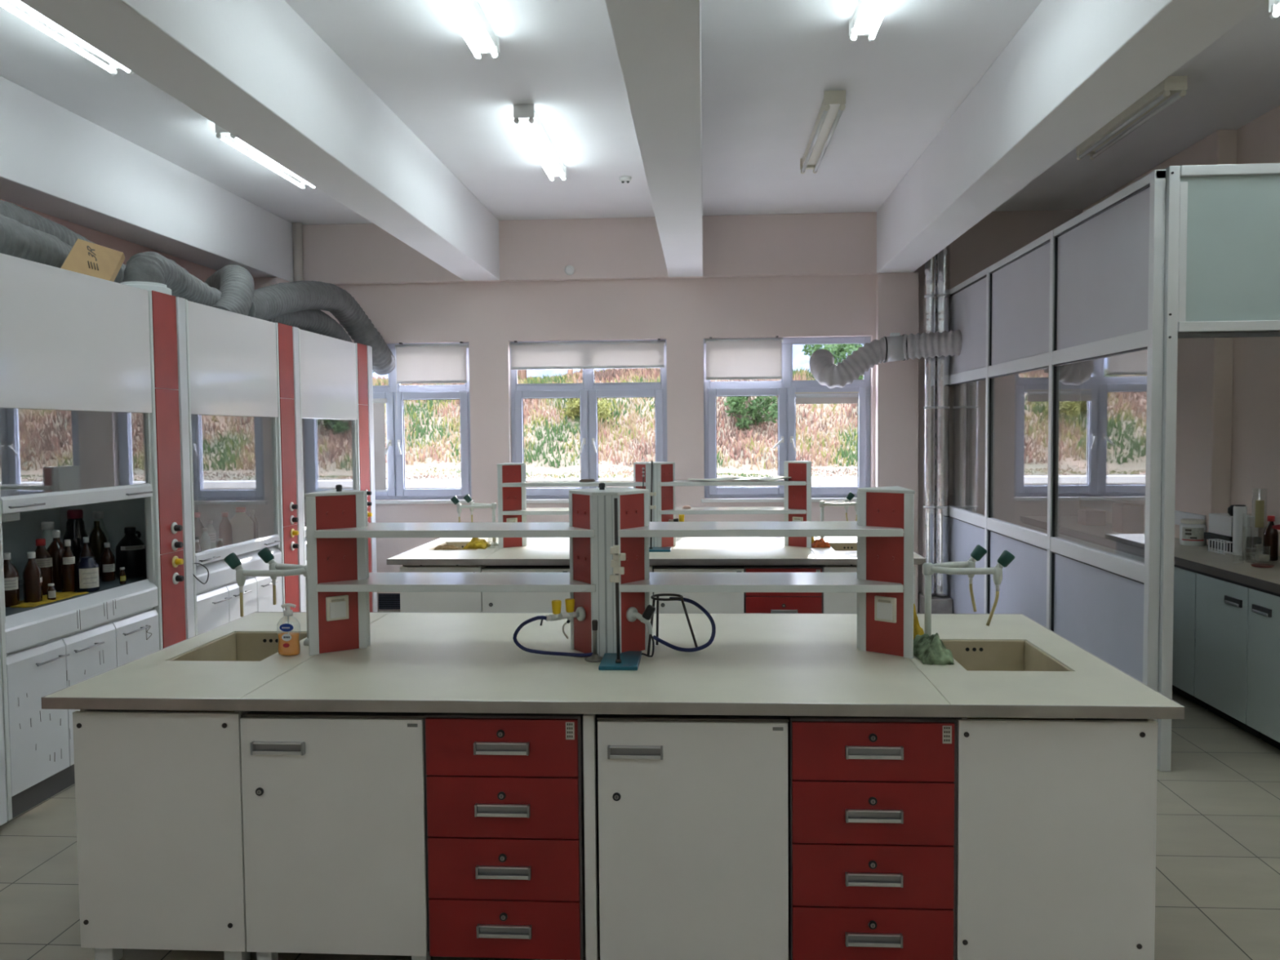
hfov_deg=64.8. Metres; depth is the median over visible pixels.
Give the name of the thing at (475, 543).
cleaning cloth
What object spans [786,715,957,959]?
base cabinet
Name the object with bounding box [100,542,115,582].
bottle
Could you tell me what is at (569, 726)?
print
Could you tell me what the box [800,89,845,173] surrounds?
ceiling light
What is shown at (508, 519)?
socket
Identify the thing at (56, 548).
bottle
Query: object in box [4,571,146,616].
countertop
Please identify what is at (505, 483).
shelf
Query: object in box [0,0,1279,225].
ceiling
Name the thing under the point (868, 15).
ceiling light
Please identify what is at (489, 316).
wall
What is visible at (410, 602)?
base cabinet
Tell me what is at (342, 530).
shelf
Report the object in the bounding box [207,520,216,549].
bottle
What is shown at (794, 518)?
socket
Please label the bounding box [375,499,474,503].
trim
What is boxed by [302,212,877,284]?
beam
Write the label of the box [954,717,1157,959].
base cabinet
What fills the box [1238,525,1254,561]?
glass cylinder
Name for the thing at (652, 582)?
shelf
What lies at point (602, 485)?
fitting
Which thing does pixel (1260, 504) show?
glass cylinder
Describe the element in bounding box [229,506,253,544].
bottle
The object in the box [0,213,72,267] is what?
flexible duct
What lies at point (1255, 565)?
petri dish
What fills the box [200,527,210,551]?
bottle
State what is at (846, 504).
faucet
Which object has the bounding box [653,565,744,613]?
base cabinet
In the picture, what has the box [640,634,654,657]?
tube
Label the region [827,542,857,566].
sink basin
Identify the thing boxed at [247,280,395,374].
flexible duct
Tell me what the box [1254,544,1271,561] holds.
beaker
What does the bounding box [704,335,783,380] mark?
roller blind
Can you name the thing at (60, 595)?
yellow wipe
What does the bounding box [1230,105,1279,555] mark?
wall
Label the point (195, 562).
cable
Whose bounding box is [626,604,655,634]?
tap
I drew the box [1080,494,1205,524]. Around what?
backsplash
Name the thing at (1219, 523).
foam box
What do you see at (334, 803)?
base cabinet
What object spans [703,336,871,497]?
window
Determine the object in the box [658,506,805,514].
shelf
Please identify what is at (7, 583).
label
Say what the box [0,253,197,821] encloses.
fume hood
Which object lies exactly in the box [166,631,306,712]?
sink basin
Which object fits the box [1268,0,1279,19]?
ceiling light
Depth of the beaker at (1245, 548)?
6.02 m
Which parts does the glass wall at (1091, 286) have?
corner post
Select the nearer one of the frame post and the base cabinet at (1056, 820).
the base cabinet at (1056, 820)
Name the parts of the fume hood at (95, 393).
handle, door, handle, sash rail, door, handle, door, handle, handle, red panel, red panel, red panel, knob, knob, knob, knob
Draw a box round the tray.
[1204,532,1261,551]
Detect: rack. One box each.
[304,485,915,658]
[497,460,811,548]
[1208,538,1233,555]
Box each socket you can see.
[325,595,348,621]
[506,517,517,522]
[792,516,803,521]
[874,595,896,622]
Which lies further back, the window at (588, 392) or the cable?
the window at (588, 392)
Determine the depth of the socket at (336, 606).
3.76 m
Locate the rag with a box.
[434,544,460,550]
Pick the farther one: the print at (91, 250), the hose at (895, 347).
the hose at (895, 347)
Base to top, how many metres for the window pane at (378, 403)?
0.907 m
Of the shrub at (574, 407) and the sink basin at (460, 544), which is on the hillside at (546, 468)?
the shrub at (574, 407)
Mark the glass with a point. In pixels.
(580, 480)
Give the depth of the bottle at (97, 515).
6.05 m
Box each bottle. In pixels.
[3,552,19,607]
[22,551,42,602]
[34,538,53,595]
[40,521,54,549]
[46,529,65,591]
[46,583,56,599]
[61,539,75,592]
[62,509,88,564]
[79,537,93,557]
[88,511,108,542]
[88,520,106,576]
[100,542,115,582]
[119,567,125,584]
[194,511,204,544]
[195,539,201,553]
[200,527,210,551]
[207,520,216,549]
[217,538,223,547]
[218,512,232,546]
[248,510,257,538]
[276,603,300,656]
[1262,515,1278,560]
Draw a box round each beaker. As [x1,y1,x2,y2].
[1232,551,1244,563]
[1244,547,1258,563]
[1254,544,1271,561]
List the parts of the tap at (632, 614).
spout, knob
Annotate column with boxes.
[875,271,919,613]
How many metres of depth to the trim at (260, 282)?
9.21 m
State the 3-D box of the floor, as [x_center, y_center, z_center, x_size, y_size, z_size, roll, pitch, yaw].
[-0.069,1.591,3.842,8.250,0.120,12.300,0,3,4]
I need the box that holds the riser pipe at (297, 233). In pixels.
[292,222,303,281]
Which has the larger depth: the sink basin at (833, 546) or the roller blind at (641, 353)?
the roller blind at (641, 353)
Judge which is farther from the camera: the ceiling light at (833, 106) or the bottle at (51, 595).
the ceiling light at (833, 106)
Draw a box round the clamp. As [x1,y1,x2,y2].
[642,466,644,488]
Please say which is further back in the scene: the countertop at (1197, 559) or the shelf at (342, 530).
the countertop at (1197, 559)
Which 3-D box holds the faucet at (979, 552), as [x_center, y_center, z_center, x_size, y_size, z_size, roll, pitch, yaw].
[1.222,0.436,3.810,0.322,0.367,0.228,0,3,4]
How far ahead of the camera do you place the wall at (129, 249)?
7.38 m
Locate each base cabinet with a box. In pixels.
[72,709,250,959]
[240,711,431,959]
[399,565,486,612]
[424,712,599,959]
[481,565,569,613]
[597,714,788,959]
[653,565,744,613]
[743,565,822,613]
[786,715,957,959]
[822,564,915,613]
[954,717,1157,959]
[1023,523,1077,542]
[1077,538,1112,552]
[1112,549,1144,562]
[1172,566,1208,709]
[1194,573,1261,738]
[1246,588,1279,750]
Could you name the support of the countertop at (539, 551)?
on the base cabinet at (833, 602)
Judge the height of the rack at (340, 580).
0.597 m
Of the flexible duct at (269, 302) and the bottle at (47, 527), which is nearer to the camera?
the bottle at (47, 527)
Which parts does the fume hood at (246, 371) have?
handle, door, handle, sash rail, door, handle, door, handle, handle, red panel, red panel, red panel, knob, knob, knob, knob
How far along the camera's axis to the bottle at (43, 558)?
5.17 m
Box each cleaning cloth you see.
[462,537,491,549]
[913,604,924,639]
[913,632,954,665]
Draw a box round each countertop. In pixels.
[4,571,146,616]
[40,612,1184,719]
[386,537,925,567]
[1020,515,1279,596]
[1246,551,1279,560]
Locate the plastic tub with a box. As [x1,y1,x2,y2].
[1179,518,1206,546]
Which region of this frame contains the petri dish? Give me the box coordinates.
[1250,563,1274,568]
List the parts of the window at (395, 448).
sash, handle, handle, sash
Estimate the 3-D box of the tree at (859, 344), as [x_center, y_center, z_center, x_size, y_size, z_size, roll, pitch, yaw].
[4.885,-3.356,21.536,2.222,2.762,2.613,0,3,4]
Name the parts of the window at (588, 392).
sash, handle, handle, sash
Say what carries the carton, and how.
on the countertop at (1197, 559)
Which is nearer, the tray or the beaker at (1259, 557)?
the beaker at (1259, 557)
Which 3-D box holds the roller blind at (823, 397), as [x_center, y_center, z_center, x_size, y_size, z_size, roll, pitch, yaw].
[1.762,-0.775,9.526,0.595,0.110,0.047,0,3,4]
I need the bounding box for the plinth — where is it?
[918,592,952,613]
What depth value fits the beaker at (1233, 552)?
5.99 m
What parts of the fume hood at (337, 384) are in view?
red panel, red panel, red panel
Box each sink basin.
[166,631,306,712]
[426,542,490,567]
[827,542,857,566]
[941,640,1075,719]
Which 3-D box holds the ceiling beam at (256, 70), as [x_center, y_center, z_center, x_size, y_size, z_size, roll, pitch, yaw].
[-1.868,-1.886,3.691,0.340,0.560,11.700,0,3,4]
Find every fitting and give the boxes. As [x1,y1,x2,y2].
[335,484,342,491]
[598,482,604,489]
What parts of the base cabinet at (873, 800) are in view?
handle, handle, handle, handle, drawer, drawer, drawer, handle plate, drawer, handle, handle plate, handle, handle plate, handle, handle plate, handle, handle, handle, handle, handle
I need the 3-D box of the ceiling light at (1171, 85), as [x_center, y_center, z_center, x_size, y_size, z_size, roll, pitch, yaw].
[3.106,-2.285,6.449,0.128,0.113,1.370,0,3,4]
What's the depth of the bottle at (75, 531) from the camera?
5.61 m
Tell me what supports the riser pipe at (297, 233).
attached to the ceiling
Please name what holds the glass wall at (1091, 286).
on the floor
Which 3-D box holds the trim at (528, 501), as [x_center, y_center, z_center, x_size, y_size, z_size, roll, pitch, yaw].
[-0.490,0.201,9.701,1.575,0.034,0.120,0,3,4]
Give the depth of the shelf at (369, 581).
3.71 m
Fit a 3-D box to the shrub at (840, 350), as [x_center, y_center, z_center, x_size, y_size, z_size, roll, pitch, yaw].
[3.810,-2.356,19.829,1.306,1.187,1.306,0,3,4]
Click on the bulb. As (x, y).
(1230, 509)
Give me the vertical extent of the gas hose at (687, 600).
0.191 m
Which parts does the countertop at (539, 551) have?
support rail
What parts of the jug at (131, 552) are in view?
jug handle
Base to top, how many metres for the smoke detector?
0.090 m
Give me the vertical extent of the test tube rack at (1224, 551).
0.081 m
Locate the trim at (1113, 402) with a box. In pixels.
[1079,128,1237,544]
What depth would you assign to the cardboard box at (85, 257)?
5.22 m
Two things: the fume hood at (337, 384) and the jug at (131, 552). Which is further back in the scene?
the fume hood at (337, 384)
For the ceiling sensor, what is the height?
0.042 m
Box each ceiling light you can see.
[0,0,133,75]
[215,124,316,189]
[440,0,499,60]
[513,103,566,182]
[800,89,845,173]
[848,0,890,42]
[1076,75,1187,159]
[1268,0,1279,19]
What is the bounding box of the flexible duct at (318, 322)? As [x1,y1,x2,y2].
[266,309,352,342]
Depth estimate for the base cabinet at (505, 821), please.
3.12 m
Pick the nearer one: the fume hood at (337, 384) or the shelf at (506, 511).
the shelf at (506, 511)
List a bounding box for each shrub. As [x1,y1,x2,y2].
[562,382,614,422]
[722,395,777,430]
[801,343,863,380]
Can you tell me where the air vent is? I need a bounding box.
[378,593,399,608]
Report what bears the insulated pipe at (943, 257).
on the floor
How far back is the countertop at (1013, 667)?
3.38 m
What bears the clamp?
attached to the rack at (512, 483)
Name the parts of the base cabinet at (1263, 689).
handle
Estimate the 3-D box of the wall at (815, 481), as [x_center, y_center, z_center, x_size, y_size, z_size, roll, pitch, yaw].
[1.043,0.505,16.179,60.000,1.070,0.460,0,3,4]
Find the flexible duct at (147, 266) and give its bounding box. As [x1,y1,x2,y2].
[124,251,222,306]
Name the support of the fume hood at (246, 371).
on the floor
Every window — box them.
[373,342,471,499]
[510,339,667,498]
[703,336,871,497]
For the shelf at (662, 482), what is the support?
attached to the rack at (512, 483)
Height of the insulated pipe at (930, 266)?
3.517 m
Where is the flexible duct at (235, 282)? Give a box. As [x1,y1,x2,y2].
[204,264,254,315]
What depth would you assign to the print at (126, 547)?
5.76 m
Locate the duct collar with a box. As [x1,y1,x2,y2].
[120,281,171,295]
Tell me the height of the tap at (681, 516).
0.070 m
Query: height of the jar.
0.179 m
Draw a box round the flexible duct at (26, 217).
[0,200,125,283]
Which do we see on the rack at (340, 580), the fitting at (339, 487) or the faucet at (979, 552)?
the fitting at (339, 487)
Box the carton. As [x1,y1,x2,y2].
[1111,502,1143,533]
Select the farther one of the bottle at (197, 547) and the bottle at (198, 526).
the bottle at (198, 526)
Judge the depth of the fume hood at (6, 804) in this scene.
4.39 m
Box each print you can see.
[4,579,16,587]
[36,559,49,566]
[65,557,73,563]
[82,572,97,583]
[87,245,97,261]
[87,261,98,271]
[105,565,113,570]
[124,545,142,550]
[566,723,573,737]
[943,726,950,741]
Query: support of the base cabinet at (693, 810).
on the floor
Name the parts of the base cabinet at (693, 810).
handle, handle, handle plate, handle, name plate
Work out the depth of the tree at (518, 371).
25.09 m
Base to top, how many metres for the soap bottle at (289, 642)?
0.193 m
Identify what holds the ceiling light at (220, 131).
attached to the ceiling
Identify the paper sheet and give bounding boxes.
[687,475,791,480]
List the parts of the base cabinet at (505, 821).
handle, handle, handle, handle, handle, handle plate, drawer, handle plate, handle, handle, drawer, drawer, handle plate, drawer, handle plate, handle, handle, handle, handle, handle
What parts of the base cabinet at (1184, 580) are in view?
door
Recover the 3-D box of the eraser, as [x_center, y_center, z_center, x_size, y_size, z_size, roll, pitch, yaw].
[0.334,0.193,7.211,0.060,0.020,0.058,0,3,4]
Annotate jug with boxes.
[115,526,146,577]
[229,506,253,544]
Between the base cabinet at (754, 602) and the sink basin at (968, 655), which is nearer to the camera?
the sink basin at (968, 655)
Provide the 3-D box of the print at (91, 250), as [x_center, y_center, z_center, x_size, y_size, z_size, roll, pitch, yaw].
[-2.842,-1.181,5.230,0.002,0.088,0.059,-27,-27,4]
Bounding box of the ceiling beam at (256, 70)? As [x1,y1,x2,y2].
[19,0,499,280]
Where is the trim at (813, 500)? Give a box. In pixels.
[701,497,857,502]
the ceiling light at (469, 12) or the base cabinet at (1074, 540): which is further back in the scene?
the base cabinet at (1074, 540)
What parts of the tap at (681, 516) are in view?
knob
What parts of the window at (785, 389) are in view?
sash, handle, handle, sash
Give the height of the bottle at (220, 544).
0.100 m
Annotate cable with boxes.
[192,562,208,584]
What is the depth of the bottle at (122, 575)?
5.52 m
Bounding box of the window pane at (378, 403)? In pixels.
[373,398,387,492]
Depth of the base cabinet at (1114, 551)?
7.05 m
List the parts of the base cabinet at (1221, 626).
handle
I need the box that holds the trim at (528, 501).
[526,499,568,503]
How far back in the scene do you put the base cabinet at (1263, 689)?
5.35 m
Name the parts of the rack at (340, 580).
cap plate, red panel, red panel, red panel, red panel, red panel, red panel, cap plate, red panel, red panel, red panel, red panel, red panel, red panel, cap plate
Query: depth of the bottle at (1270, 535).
6.10 m
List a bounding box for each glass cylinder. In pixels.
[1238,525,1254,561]
[1240,512,1253,558]
[1247,488,1266,557]
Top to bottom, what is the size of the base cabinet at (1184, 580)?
0.833 m
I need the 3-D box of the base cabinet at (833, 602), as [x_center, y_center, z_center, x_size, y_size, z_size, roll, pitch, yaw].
[1.507,0.940,7.129,0.577,0.845,1.404,0,3,4]
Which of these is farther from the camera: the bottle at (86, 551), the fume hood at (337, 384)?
the fume hood at (337, 384)
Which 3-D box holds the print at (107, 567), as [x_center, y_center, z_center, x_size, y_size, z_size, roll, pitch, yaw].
[-2.958,0.491,5.625,0.043,0.027,0.006,-3,4,-41]
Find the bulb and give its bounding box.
[1227,505,1234,515]
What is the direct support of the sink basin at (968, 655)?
in the countertop at (1013, 667)
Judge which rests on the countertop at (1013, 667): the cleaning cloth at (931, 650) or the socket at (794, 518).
the cleaning cloth at (931, 650)
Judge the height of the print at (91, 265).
0.041 m
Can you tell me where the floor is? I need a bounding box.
[0,609,1279,959]
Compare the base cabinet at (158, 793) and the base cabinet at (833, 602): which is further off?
the base cabinet at (833, 602)
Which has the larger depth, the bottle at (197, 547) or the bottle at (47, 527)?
the bottle at (197, 547)
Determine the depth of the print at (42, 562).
5.15 m
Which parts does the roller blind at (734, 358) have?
chain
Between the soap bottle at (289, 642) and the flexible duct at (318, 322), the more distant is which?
the flexible duct at (318, 322)
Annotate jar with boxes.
[75,556,99,592]
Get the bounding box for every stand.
[598,497,642,670]
[648,460,671,551]
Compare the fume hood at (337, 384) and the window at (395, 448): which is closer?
the fume hood at (337, 384)
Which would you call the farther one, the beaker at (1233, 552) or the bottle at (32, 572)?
the beaker at (1233, 552)
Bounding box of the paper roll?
[1232,504,1247,555]
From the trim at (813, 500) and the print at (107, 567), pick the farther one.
the trim at (813, 500)
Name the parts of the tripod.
leg, leg, leg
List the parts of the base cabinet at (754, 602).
drawer, drawer, handle plate, handle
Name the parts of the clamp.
rod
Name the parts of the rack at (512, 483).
red panel, cap plate, red panel, red panel, red panel, cap plate, red panel, red panel, red panel, red panel, red panel, red panel, cap plate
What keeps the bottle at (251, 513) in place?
on the fume hood at (246, 371)
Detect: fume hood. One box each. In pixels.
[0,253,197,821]
[0,508,12,826]
[187,300,306,634]
[299,328,377,612]
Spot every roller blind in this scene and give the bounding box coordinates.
[394,341,468,397]
[509,338,665,404]
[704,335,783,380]
[795,391,858,404]
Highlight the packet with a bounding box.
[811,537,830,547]
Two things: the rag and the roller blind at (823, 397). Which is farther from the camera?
the roller blind at (823, 397)
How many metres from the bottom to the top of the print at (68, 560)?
0.025 m
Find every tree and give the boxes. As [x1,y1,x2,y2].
[517,369,520,377]
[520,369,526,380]
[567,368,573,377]
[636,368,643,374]
[829,343,863,354]
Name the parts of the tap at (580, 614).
knob, knob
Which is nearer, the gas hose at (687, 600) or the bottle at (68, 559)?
the gas hose at (687, 600)
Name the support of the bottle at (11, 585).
on the yellow wipe
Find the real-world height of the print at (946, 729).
0.044 m
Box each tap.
[545,598,586,639]
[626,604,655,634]
[668,514,684,521]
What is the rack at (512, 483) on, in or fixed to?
on the countertop at (539, 551)
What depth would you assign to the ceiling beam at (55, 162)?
6.82 m
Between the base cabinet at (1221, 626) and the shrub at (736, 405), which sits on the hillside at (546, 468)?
the shrub at (736, 405)
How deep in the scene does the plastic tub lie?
6.90 m
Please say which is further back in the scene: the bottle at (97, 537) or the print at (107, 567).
the bottle at (97, 537)
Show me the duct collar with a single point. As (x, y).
(160, 287)
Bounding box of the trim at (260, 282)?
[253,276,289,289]
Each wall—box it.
[0,199,217,282]
[320,208,1083,611]
[386,476,857,488]
[947,169,1166,721]
[1157,163,1279,771]
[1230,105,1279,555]
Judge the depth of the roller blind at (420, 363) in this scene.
9.72 m
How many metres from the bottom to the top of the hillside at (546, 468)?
2.196 m
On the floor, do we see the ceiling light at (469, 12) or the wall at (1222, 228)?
the wall at (1222, 228)
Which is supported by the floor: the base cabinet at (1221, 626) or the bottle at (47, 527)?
the base cabinet at (1221, 626)
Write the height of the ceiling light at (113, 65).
0.113 m
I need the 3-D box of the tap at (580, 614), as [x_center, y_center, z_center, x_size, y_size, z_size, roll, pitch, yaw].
[-0.274,0.507,3.662,0.150,0.147,0.052,-2,3,-34]
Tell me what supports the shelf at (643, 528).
attached to the rack at (340, 580)
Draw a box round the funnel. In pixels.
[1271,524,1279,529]
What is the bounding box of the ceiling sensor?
[618,176,631,183]
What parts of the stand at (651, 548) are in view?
rod, plate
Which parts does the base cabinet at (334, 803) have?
handle, handle, handle plate, handle, name plate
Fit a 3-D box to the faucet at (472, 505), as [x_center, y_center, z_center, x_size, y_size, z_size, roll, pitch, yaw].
[-1.195,0.291,7.348,0.322,0.367,0.228,0,3,4]
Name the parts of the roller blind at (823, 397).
head rail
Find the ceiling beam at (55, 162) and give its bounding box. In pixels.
[0,75,293,282]
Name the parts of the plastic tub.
lid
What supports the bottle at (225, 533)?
on the fume hood at (246, 371)
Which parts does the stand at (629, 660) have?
rod, plate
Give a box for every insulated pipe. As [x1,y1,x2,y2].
[923,254,936,596]
[934,244,950,596]
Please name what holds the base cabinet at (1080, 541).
on the floor
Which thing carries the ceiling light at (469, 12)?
attached to the ceiling
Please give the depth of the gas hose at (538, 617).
3.66 m
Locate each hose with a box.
[512,615,593,657]
[653,596,715,652]
[808,329,961,388]
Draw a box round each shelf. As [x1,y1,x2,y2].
[314,522,595,537]
[315,572,595,591]
[502,480,648,487]
[502,507,568,515]
[617,520,903,537]
[618,572,903,592]
[658,479,805,486]
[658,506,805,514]
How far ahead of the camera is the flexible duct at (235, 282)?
7.32 m
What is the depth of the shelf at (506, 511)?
7.11 m
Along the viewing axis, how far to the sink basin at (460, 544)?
7.60 m
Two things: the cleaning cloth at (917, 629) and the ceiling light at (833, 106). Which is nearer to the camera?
the cleaning cloth at (917, 629)
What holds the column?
attached to the wall at (489, 316)
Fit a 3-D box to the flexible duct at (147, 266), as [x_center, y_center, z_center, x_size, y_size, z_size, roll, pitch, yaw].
[-3.077,-1.286,7.330,0.288,0.340,2.881,-1,3,-4]
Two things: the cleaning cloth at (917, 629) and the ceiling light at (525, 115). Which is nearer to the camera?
the cleaning cloth at (917, 629)
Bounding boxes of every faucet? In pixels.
[223,546,308,645]
[450,494,497,546]
[819,491,857,538]
[922,544,1014,635]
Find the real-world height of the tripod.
0.201 m
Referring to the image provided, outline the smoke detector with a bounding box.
[564,265,574,275]
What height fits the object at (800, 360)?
12.822 m
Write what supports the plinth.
on the floor
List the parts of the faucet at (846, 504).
stem, arm, arm, knob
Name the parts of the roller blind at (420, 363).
chain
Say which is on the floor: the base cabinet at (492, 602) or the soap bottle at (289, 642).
the base cabinet at (492, 602)
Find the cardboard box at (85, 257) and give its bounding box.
[60,238,124,281]
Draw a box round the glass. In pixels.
[579,479,595,481]
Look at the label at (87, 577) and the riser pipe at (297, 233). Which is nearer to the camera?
the label at (87, 577)
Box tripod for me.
[647,593,697,656]
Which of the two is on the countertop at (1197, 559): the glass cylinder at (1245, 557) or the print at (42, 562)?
the glass cylinder at (1245, 557)
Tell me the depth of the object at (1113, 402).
7.38 m
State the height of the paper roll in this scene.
0.316 m
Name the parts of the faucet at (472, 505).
knob, knob, arm, arm, stem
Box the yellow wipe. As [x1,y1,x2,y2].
[9,591,88,608]
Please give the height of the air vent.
0.153 m
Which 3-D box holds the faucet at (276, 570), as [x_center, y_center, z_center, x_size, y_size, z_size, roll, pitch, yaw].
[-1.413,0.454,3.929,0.322,0.367,0.228,0,3,4]
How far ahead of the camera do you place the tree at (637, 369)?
21.11 m
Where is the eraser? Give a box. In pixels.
[682,505,690,508]
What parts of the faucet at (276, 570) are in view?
knob, knob, arm, arm, stem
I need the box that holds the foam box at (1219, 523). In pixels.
[1208,513,1258,537]
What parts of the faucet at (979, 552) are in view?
stem, arm, arm, knob, knob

